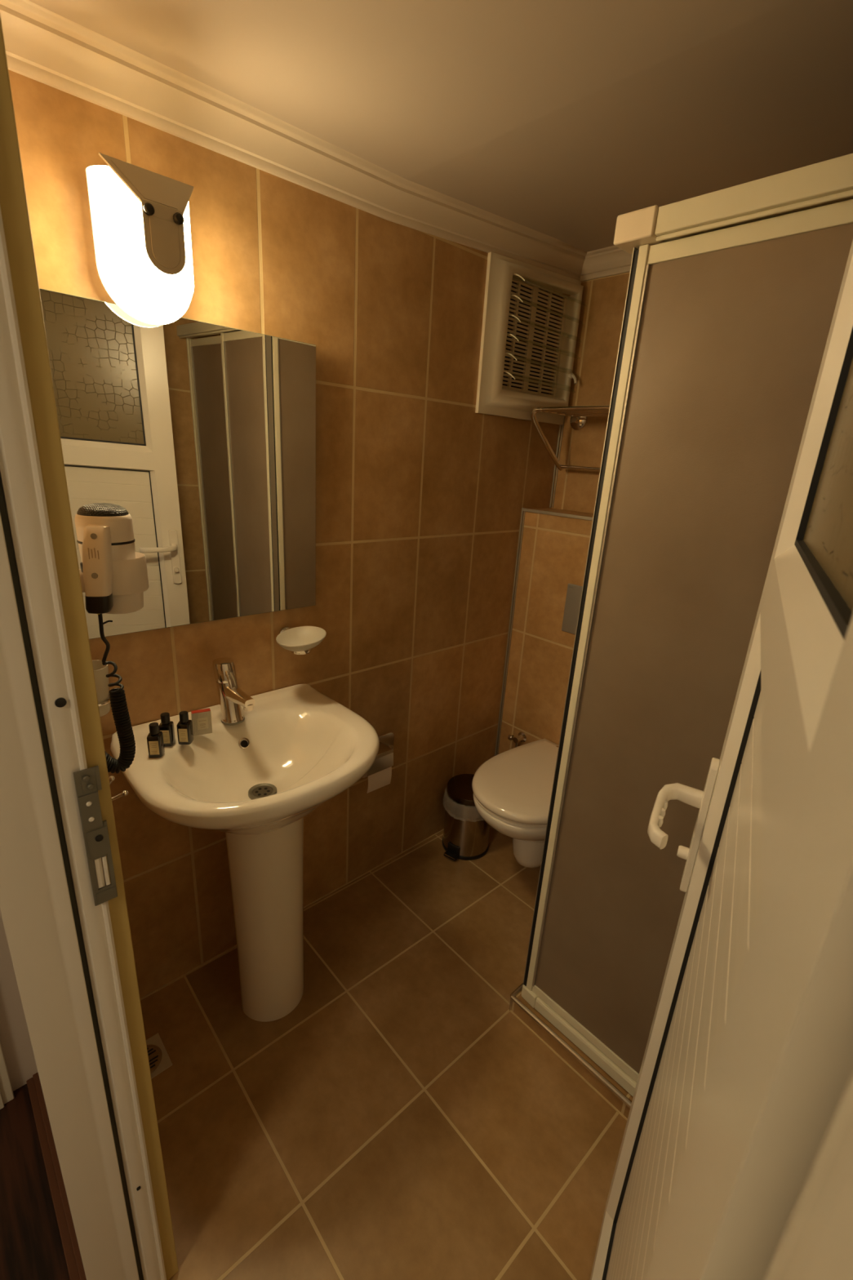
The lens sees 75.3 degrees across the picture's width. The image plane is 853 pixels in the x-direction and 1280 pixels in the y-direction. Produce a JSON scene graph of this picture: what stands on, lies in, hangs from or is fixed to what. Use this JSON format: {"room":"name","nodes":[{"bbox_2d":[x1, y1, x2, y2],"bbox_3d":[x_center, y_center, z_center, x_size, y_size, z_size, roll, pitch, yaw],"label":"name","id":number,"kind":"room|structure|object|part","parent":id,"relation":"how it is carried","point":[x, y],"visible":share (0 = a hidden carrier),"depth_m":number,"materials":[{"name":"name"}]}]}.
{"room":"bathroom","nodes":[
{"label":"bathroom","id":0,"kind":"room"},
{"bbox_2d":[0,911,37,1091],"bbox_3d":[-1.555,0.072,0.404,1.797,2.300,0.155,-13,25,-41],"label":"wall","id":1,"kind":"structure","parent":0,"point":[15,1038],"depth_m":1.23,"materials":[{"name":"beige paint"}]},
{"bbox_2d":[0,1042,13,1109],"bbox_3d":[-1.188,0.118,0.651,0.844,2.100,0.027,-13,25,-41],"label":"trim","id":2,"kind":"structure","parent":1,"relation":"attached to","point":[6,1094],"depth_m":1.23,"materials":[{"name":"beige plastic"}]},
{"bbox_2d":[8,70,570,998],"bbox_3d":[-0.205,-0.176,1.678,1.945,2.122,0.100,-13,25,-41],"label":"wall","id":3,"kind":"structure","parent":0,"point":[421,495],"depth_m":1.51,"materials":[{"name":"tile"}]},
{"bbox_2d":[92,659,110,716],"bbox_3d":[-0.701,0.099,1.152,0.075,0.105,0.100,-13,25,-41],"label":"holder","id":4,"kind":"object","parent":3,"relation":"attached to","point":[100,671],"visible":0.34,"depth_m":1.14,"materials":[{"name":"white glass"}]},
{"bbox_2d":[85,152,194,324],"bbox_3d":[-0.504,-0.713,1.000,0.166,0.247,0.137,-13,25,-41],"label":"wall lamp","id":5,"kind":"object","parent":3,"relation":"attached to","point":[140,220],"visible":1,"depth_m":0.96,"materials":[{"name":"beige"}]},
{"bbox_3d":[-0.469,-0.729,0.935,0.017,0.017,0.010,-13,25,-41],"label":"knob","id":6,"kind":"part","parent":5,"relation":"part of","materials":[{"name":"black plastic"}]},
{"bbox_3d":[-0.433,-0.737,0.967,0.017,0.017,0.010,-13,25,-41],"label":"knob","id":7,"kind":"part","parent":5,"relation":"part of","materials":[{"name":"black plastic"}]},
{"bbox_2d":[39,288,315,639],"bbox_3d":[-0.511,-0.345,1.217,0.613,0.641,0.021,-13,25,-41],"label":"wall mirror","id":8,"kind":"object","parent":3,"relation":"attached to","point":[204,433],"visible":0.8,"depth_m":1.21,"materials":[{"name":"grey mirror"}]},
{"bbox_2d":[0,0,586,280],"bbox_3d":[-0.085,-1.082,1.319,1.725,0.133,0.066,-13,25,-41],"label":"trim","id":9,"kind":"structure","parent":3,"relation":"attached to","point":[43,46],"depth_m":1.08,"materials":[{"name":"beige paint"}]},
{"bbox_2d":[275,626,326,654],"bbox_3d":[-0.333,0.002,1.445,0.129,0.053,0.143,-13,25,-41],"label":"soap dish","id":10,"kind":"object","parent":3,"relation":"attached to","point":[300,640],"visible":1,"depth_m":1.46,"materials":[{"name":"white ceramic"}]},
{"bbox_2d":[361,732,394,793],"bbox_3d":[-0.150,0.398,1.817,0.177,0.129,0.094,-13,25,-41],"label":"toilet paper holder","id":11,"kind":"object","parent":3,"relation":"attached to","point":[380,775],"visible":0.53,"depth_m":1.77,"materials":[{"name":"silver metal"}]},
{"bbox_3d":[-0.161,0.362,1.856,0.130,0.086,0.005,-13,25,-41],"label":"plate","id":12,"kind":"part","parent":11,"relation":"part of","materials":[{"name":"silver metal"}]},
{"bbox_2d":[140,828,627,1120],"bbox_3d":[0.192,1.046,1.441,1.553,0.004,1.420,-13,25,-41],"label":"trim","id":13,"kind":"structure","parent":3,"relation":"attached to","point":[355,878],"depth_m":1.54,"materials":[{"name":"brown tile"}]},
{"bbox_2d":[475,252,583,425],"bbox_3d":[0.334,-0.979,1.833,0.468,0.461,0.164,-13,25,-41],"label":"air vent","id":14,"kind":"object","parent":3,"relation":"in","point":[520,322],"depth_m":1.82,"materials":[{"name":"beige plastic"}]},
{"bbox_2d":[502,280,568,398],"bbox_3d":[0.351,-1.003,1.849,0.354,0.347,0.008,-13,25,-41],"label":"vent grille","id":15,"kind":"object","parent":14,"relation":"attached to","point":[563,323],"depth_m":1.86,"materials":[{"name":"beige plastic"}]},
{"bbox_3d":[0.519,-0.924,1.952,0.021,0.038,0.040,-13,25,-41],"label":"crank knob","id":16,"kind":"part","parent":14,"relation":"part of","materials":[{"name":"beige plastic"}]},
{"bbox_2d":[0,826,626,1279],"bbox_3d":[-0.117,1.346,0.613,3.742,0.080,2.900,-13,25,-41],"label":"floor","id":17,"kind":"structure","parent":0,"point":[400,1122],"depth_m":1.26,"materials":[{"name":"tile"}]},
{"bbox_2d":[146,1032,172,1078],"bbox_3d":[-0.686,1.024,1.343,0.099,0.004,0.102,-13,25,-41],"label":"floor drain","id":18,"kind":"object","parent":17,"relation":"on","point":[159,1060],"visible":0.38,"depth_m":1.35,"materials":[{"name":"silver metal"}]},
{"bbox_2d":[110,684,379,1022],"bbox_3d":[-0.398,0.607,1.384,0.541,0.803,0.459,-13,25,-41],"label":"basin","id":19,"kind":"object","parent":17,"relation":"on","point":[255,780],"visible":0.94,"depth_m":1.32,"materials":[{"name":"white ceramic"}]},
{"bbox_2d":[146,722,164,757],"bbox_3d":[-0.575,0.211,1.171,0.028,0.073,0.028,0,19,-11],"label":"toiletry bottle","id":20,"kind":"object","parent":19,"relation":"on","point":[155,741],"visible":1,"depth_m":1.16,"materials":[{"name":"black"}]},
{"bbox_2d":[159,712,175,746],"bbox_3d":[-0.573,0.196,1.216,0.028,0.073,0.028,0,19,-9],"label":"toiletry bottle","id":21,"kind":"object","parent":19,"relation":"on","point":[166,726],"visible":0.9,"depth_m":1.21,"materials":[{"name":"black"}]},
{"bbox_2d":[177,711,193,744],"bbox_3d":[-0.537,0.194,1.228,0.028,0.073,0.028,2,18,-5],"label":"toiletry bottle","id":22,"kind":"object","parent":19,"relation":"on","point":[184,726],"visible":1,"depth_m":1.22,"materials":[{"name":"black"}]},
{"bbox_2d":[191,708,212,736],"bbox_3d":[-0.517,0.189,1.271,0.041,0.058,0.015,-7,21,-28],"label":"soap box","id":23,"kind":"object","parent":19,"relation":"on","point":[201,718],"visible":0.9,"depth_m":1.26,"materials":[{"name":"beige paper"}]},
{"bbox_2d":[212,657,254,724],"bbox_3d":[-0.455,0.131,1.312,0.058,0.152,0.144,-13,25,-41],"label":"mixer tap","id":24,"kind":"object","parent":19,"relation":"on","point":[231,697],"visible":1,"depth_m":1.31,"materials":[{"name":"silver metal"}]},
{"bbox_3d":[-0.484,0.071,1.324,0.051,0.050,0.056,-13,25,-41],"label":"handle","id":25,"kind":"part","parent":24,"relation":"part of","materials":[{"name":"silver metal"}]},
{"bbox_3d":[-0.465,0.091,1.311,0.023,0.053,0.030,-13,25,-41],"label":"lever","id":26,"kind":"part","parent":24,"relation":"part of","materials":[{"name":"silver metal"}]},
{"bbox_3d":[-0.443,0.133,1.298,0.035,0.038,0.103,-13,25,-41],"label":"spout","id":27,"kind":"part","parent":24,"relation":"part of","materials":[{"name":"silver metal"}]},
{"bbox_3d":[-0.379,0.307,1.284,0.541,0.171,0.459,-13,25,-41],"label":"bowl","id":28,"kind":"part","parent":19,"relation":"part of","materials":[{"name":"white ceramic"}]},
{"bbox_2d":[441,773,490,861],"bbox_3d":[0.161,0.676,2.127,0.203,0.268,0.204,0,19,-9],"label":"pedal bin","id":29,"kind":"object","parent":17,"relation":"on","point":[466,833],"visible":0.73,"depth_m":2.07,"materials":[{"name":"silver metal"}]},
{"bbox_3d":[0.167,0.564,2.091,0.181,0.032,0.181,-13,25,-41],"label":"lid","id":30,"kind":"part","parent":29,"relation":"part of","materials":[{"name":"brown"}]},
{"bbox_2d":[511,991,633,1118],"bbox_3d":[0.801,1.024,1.544,0.860,0.050,0.747,-13,25,-41],"label":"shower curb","id":31,"kind":"structure","parent":17,"relation":"on","point":[572,1061],"depth_m":1.38,"materials":[{"name":"tile"}]},
{"bbox_2d":[509,982,631,1108],"bbox_3d":[0.730,1.036,1.484,0.688,0.056,0.755,-13,25,-41],"label":"trim","id":32,"kind":"structure","parent":31,"relation":"attached to","point":[593,1070],"depth_m":1.38,"materials":[{"name":"silver metal"}]},
{"bbox_2d":[521,153,852,1096],"bbox_3d":[0.849,0.145,1.252,0.868,1.792,0.758,-13,25,-41],"label":"shower enclosure","id":33,"kind":"object","parent":31,"relation":"on","point":[733,292],"visible":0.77,"depth_m":1.01,"materials":[{"name":"beige metal"}]},
{"bbox_3d":[0.626,-0.596,0.688,0.050,0.046,0.685,-13,25,-41],"label":"rail","id":34,"kind":"part","parent":33,"relation":"part of","materials":[{"name":"beige metal"}]},
{"bbox_2d":[27,0,852,252],"bbox_3d":[0.335,-0.984,0.784,1.845,0.200,1.420,-13,25,-41],"label":"ceiling","id":35,"kind":"structure","parent":0,"point":[561,120],"depth_m":0.95,"materials":[{"name":"beige paint"}]},
{"bbox_2d":[497,507,593,754],"bbox_3d":[0.607,0.194,2.066,0.172,1.272,0.665,-13,25,-41],"label":"wall","id":36,"kind":"structure","parent":0,"point":[554,550],"depth_m":2.06,"materials":[{"name":"tile"}]},
{"bbox_2d":[471,738,558,867],"bbox_3d":[0.373,0.627,1.925,0.506,0.357,0.385,-13,25,-41],"label":"toilet","id":37,"kind":"object","parent":36,"relation":"attached to","point":[512,789],"visible":0.67,"depth_m":1.81,"materials":[{"name":"white ceramic"}]},
{"bbox_3d":[0.378,0.581,1.912,0.500,0.159,0.372,-13,25,-41],"label":"bowl","id":38,"kind":"part","parent":37,"relation":"part of","materials":[{"name":"white ceramic"}]},
{"bbox_3d":[0.380,0.476,1.873,0.500,0.037,0.385,-13,25,-41],"label":"lid","id":39,"kind":"part","parent":37,"relation":"part of","materials":[{"name":"beige plastic"}]},
{"bbox_2d":[507,732,526,747],"bbox_3d":[0.365,0.439,2.236,0.045,0.136,0.073,-13,25,-41],"label":"angle valve","id":40,"kind":"object","parent":36,"relation":"attached to","point":[522,736],"visible":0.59,"depth_m":2.22,"materials":[{"name":"silver metal"}]},
{"bbox_3d":[0.352,0.397,2.225,0.024,0.026,0.047,-13,25,-41],"label":"knob","id":41,"kind":"part","parent":40,"relation":"part of","materials":[{"name":"silver metal"}]},
{"bbox_2d":[494,507,592,755],"bbox_3d":[0.540,0.206,2.009,0.008,1.276,0.660,-13,25,-41],"label":"trim","id":42,"kind":"structure","parent":36,"relation":"attached to","point":[523,510],"depth_m":2.13,"materials":[{"name":"silver metal"}]},
{"bbox_2d":[561,582,582,634],"bbox_3d":[0.578,-0.084,1.887,0.009,0.175,0.248,-13,25,-41],"label":"flush plate","id":43,"kind":"object","parent":36,"relation":"attached to","point":[574,592],"visible":0.18,"depth_m":1.95,"materials":[{"name":"grey plastic"}]},
{"bbox_2d":[551,271,630,513],"bbox_3d":[1.021,-0.136,1.722,0.100,2.160,1.520,-13,25,-41],"label":"wall","id":44,"kind":"structure","parent":0,"point":[603,299],"depth_m":1.94,"materials":[{"name":"tile"}]},
{"bbox_2d":[549,417,564,507],"bbox_3d":[0.504,-0.852,2.029,0.008,0.716,0.014,-13,25,-41],"label":"trim","id":45,"kind":"structure","parent":44,"relation":"attached to","point":[552,500],"depth_m":2.10,"materials":[{"name":"silver metal"}]},
{"bbox_2d":[530,405,609,471],"bbox_3d":[0.640,-0.631,1.750,0.252,0.211,0.618,-13,25,-41],"label":"towel rack","id":46,"kind":"object","parent":44,"relation":"attached to","point":[578,420],"visible":0.47,"depth_m":1.89,"materials":[{"name":"silver metal"}]},
{"bbox_3d":[0.457,-0.785,1.909,0.225,0.012,0.012,-13,25,-41],"label":"cross rod","id":47,"kind":"part","parent":46,"relation":"part of","materials":[{"name":"silver metal"}]},
{"bbox_3d":[0.562,-0.692,1.649,0.014,0.014,0.556,-13,25,-41],"label":"shelf rail","id":48,"kind":"part","parent":46,"relation":"part of","materials":[{"name":"silver metal"}]},
{"bbox_3d":[0.597,-0.700,1.679,0.011,0.011,0.556,-13,25,-41],"label":"shelf rail","id":49,"kind":"part","parent":46,"relation":"part of","materials":[{"name":"silver metal"}]},
{"bbox_3d":[0.633,-0.709,1.712,0.011,0.011,0.556,-13,25,-41],"label":"shelf rail","id":50,"kind":"part","parent":46,"relation":"part of","materials":[{"name":"silver metal"}]},
{"bbox_3d":[0.670,-0.718,1.745,0.011,0.011,0.556,-13,25,-41],"label":"shelf rail","id":51,"kind":"part","parent":46,"relation":"part of","materials":[{"name":"silver metal"}]},
{"bbox_3d":[0.707,-0.726,1.778,0.011,0.011,0.556,-13,25,-41],"label":"shelf rail","id":52,"kind":"part","parent":46,"relation":"part of","materials":[{"name":"silver metal"}]},
{"bbox_2d":[579,245,632,281],"bbox_3d":[0.984,-1.073,1.390,0.066,0.072,1.420,-13,25,-41],"label":"trim","id":53,"kind":"structure","parent":44,"relation":"attached to","point":[612,260],"depth_m":1.80,"materials":[{"name":"beige paint"}]},
{"bbox_3d":[-0.361,0.207,0.566,0.117,2.080,1.420,-13,25,-41],"label":"wall","id":54,"kind":"structure","parent":0,"visible":0},
{"bbox_2d":[74,502,135,773],"bbox_3d":[-0.504,0.021,0.860,0.131,0.454,0.095,-13,25,-41],"label":"hair dryer","id":55,"kind":"object","parent":54,"relation":"attached to","point":[104,531],"visible":0.84,"depth_m":0.80,"materials":[{"name":"beige plastic"}]},
{"bbox_2d":[80,562,83,573],"bbox_3d":[-0.494,-0.104,0.797,0.007,0.015,0.010,-13,25,-41],"label":"switch","id":56,"kind":"object","parent":55,"relation":"attached to","point":[81,563],"depth_m":0.79,"materials":[{"name":"black plastic"}]},
{"bbox_2d":[87,547,99,559],"bbox_3d":[-0.469,-0.118,0.779,0.013,0.024,0.001,-1,19,-15],"label":"print","id":57,"kind":"object","parent":55,"relation":"attached to","point":[92,553],"depth_m":0.78,"materials":[{"name":"beige"}]},
{"bbox_3d":[-0.474,-0.114,0.798,0.038,0.103,0.040,-2,19,-16],"label":"handle","id":58,"kind":"part","parent":55,"relation":"part of","materials":[{"name":"beige plastic"}]},
{"bbox_2d":[76,502,128,516],"bbox_3d":[-0.478,-0.193,0.816,0.067,0.016,0.067,-13,25,-41],"label":"grille","id":59,"kind":"object","parent":55,"relation":"attached to","point":[95,509],"depth_m":0.80,"materials":[{"name":"black metal"}]},
{"bbox_3d":[-0.522,0.091,0.876,0.102,0.308,0.073,-13,25,-41],"label":"coiled cord","id":60,"kind":"part","parent":55,"relation":"part of","materials":[{"name":"black plastic"}]},
{"bbox_2d":[79,551,148,613],"bbox_3d":[-0.499,-0.092,0.837,0.140,0.160,0.081,-13,25,-41],"label":"holder","id":61,"kind":"object","parent":54,"relation":"attached to","point":[130,581],"visible":0.39,"depth_m":0.84,"materials":[{"name":"beige plastic"}]},
{"bbox_2d":[108,775,128,800],"bbox_3d":[-0.480,0.226,0.832,0.050,0.047,0.028,-13,25,-41],"label":"robe hook","id":62,"kind":"object","parent":54,"relation":"attached to","point":[125,793],"visible":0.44,"depth_m":0.84,"materials":[{"name":"silver metal"}]},
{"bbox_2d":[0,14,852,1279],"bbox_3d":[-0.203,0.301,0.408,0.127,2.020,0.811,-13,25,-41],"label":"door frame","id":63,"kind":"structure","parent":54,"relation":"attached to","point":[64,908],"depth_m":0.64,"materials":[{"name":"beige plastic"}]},
{"bbox_3d":[-0.407,0.245,0.682,0.026,0.194,0.005,-13,25,-41],"label":"strike plate","id":64,"kind":"part","parent":63,"relation":"part of","materials":[{"name":"silver metal"}]},
{"bbox_2d":[590,240,852,1279],"bbox_3d":[0.241,0.319,0.533,0.116,1.935,0.710,13,21,26],"label":"door","id":65,"kind":"structure","parent":54,"relation":"in","point":[745,1075],"depth_m":0.26,"materials":[{"name":"beige plastic"}]},
{"bbox_3d":[0.345,0.243,0.766,0.058,0.032,0.137,13,21,27],"label":"lever","id":66,"kind":"part","parent":65,"relation":"part of","materials":[{"name":"beige plastic"}]},
{"bbox_3d":[0.387,0.320,0.833,0.015,0.018,0.018,13,21,27],"label":"lock knob","id":67,"kind":"part","parent":65,"relation":"part of","materials":[{"name":"beige plastic"}]},
{"bbox_3d":[0.257,0.584,0.610,0.014,1.134,0.505,13,21,27],"label":"panel","id":68,"kind":"part","parent":65,"relation":"part of","materials":[{"name":"beige plastic"}]},
{"bbox_3d":[0.400,0.274,0.811,0.010,0.224,0.032,13,21,27],"label":"handle","id":69,"kind":"part","parent":65,"relation":"part of","materials":[{"name":"beige plastic"}]},
{"bbox_3d":[0.306,-0.268,0.328,0.006,0.467,0.497,13,21,27],"label":"glass pane","id":70,"kind":"part","parent":65,"relation":"part of","materials":[{"name":"brown glass"}]},
{"bbox_3d":[-0.118,0.226,0.205,0.005,2.300,2.145,-13,25,-41],"label":"wall","id":71,"kind":"structure","parent":0,"visible":0},
{"bbox_2d":[26,1071,86,1279],"bbox_3d":[-0.734,1.095,1.102,0.024,0.016,0.550,-13,25,-41],"label":"baseboard","id":72,"kind":"structure","parent":71,"relation":"attached to","point":[76,1271],"depth_m":1.11,"materials":[{"name":"brown wood"}]}
]}

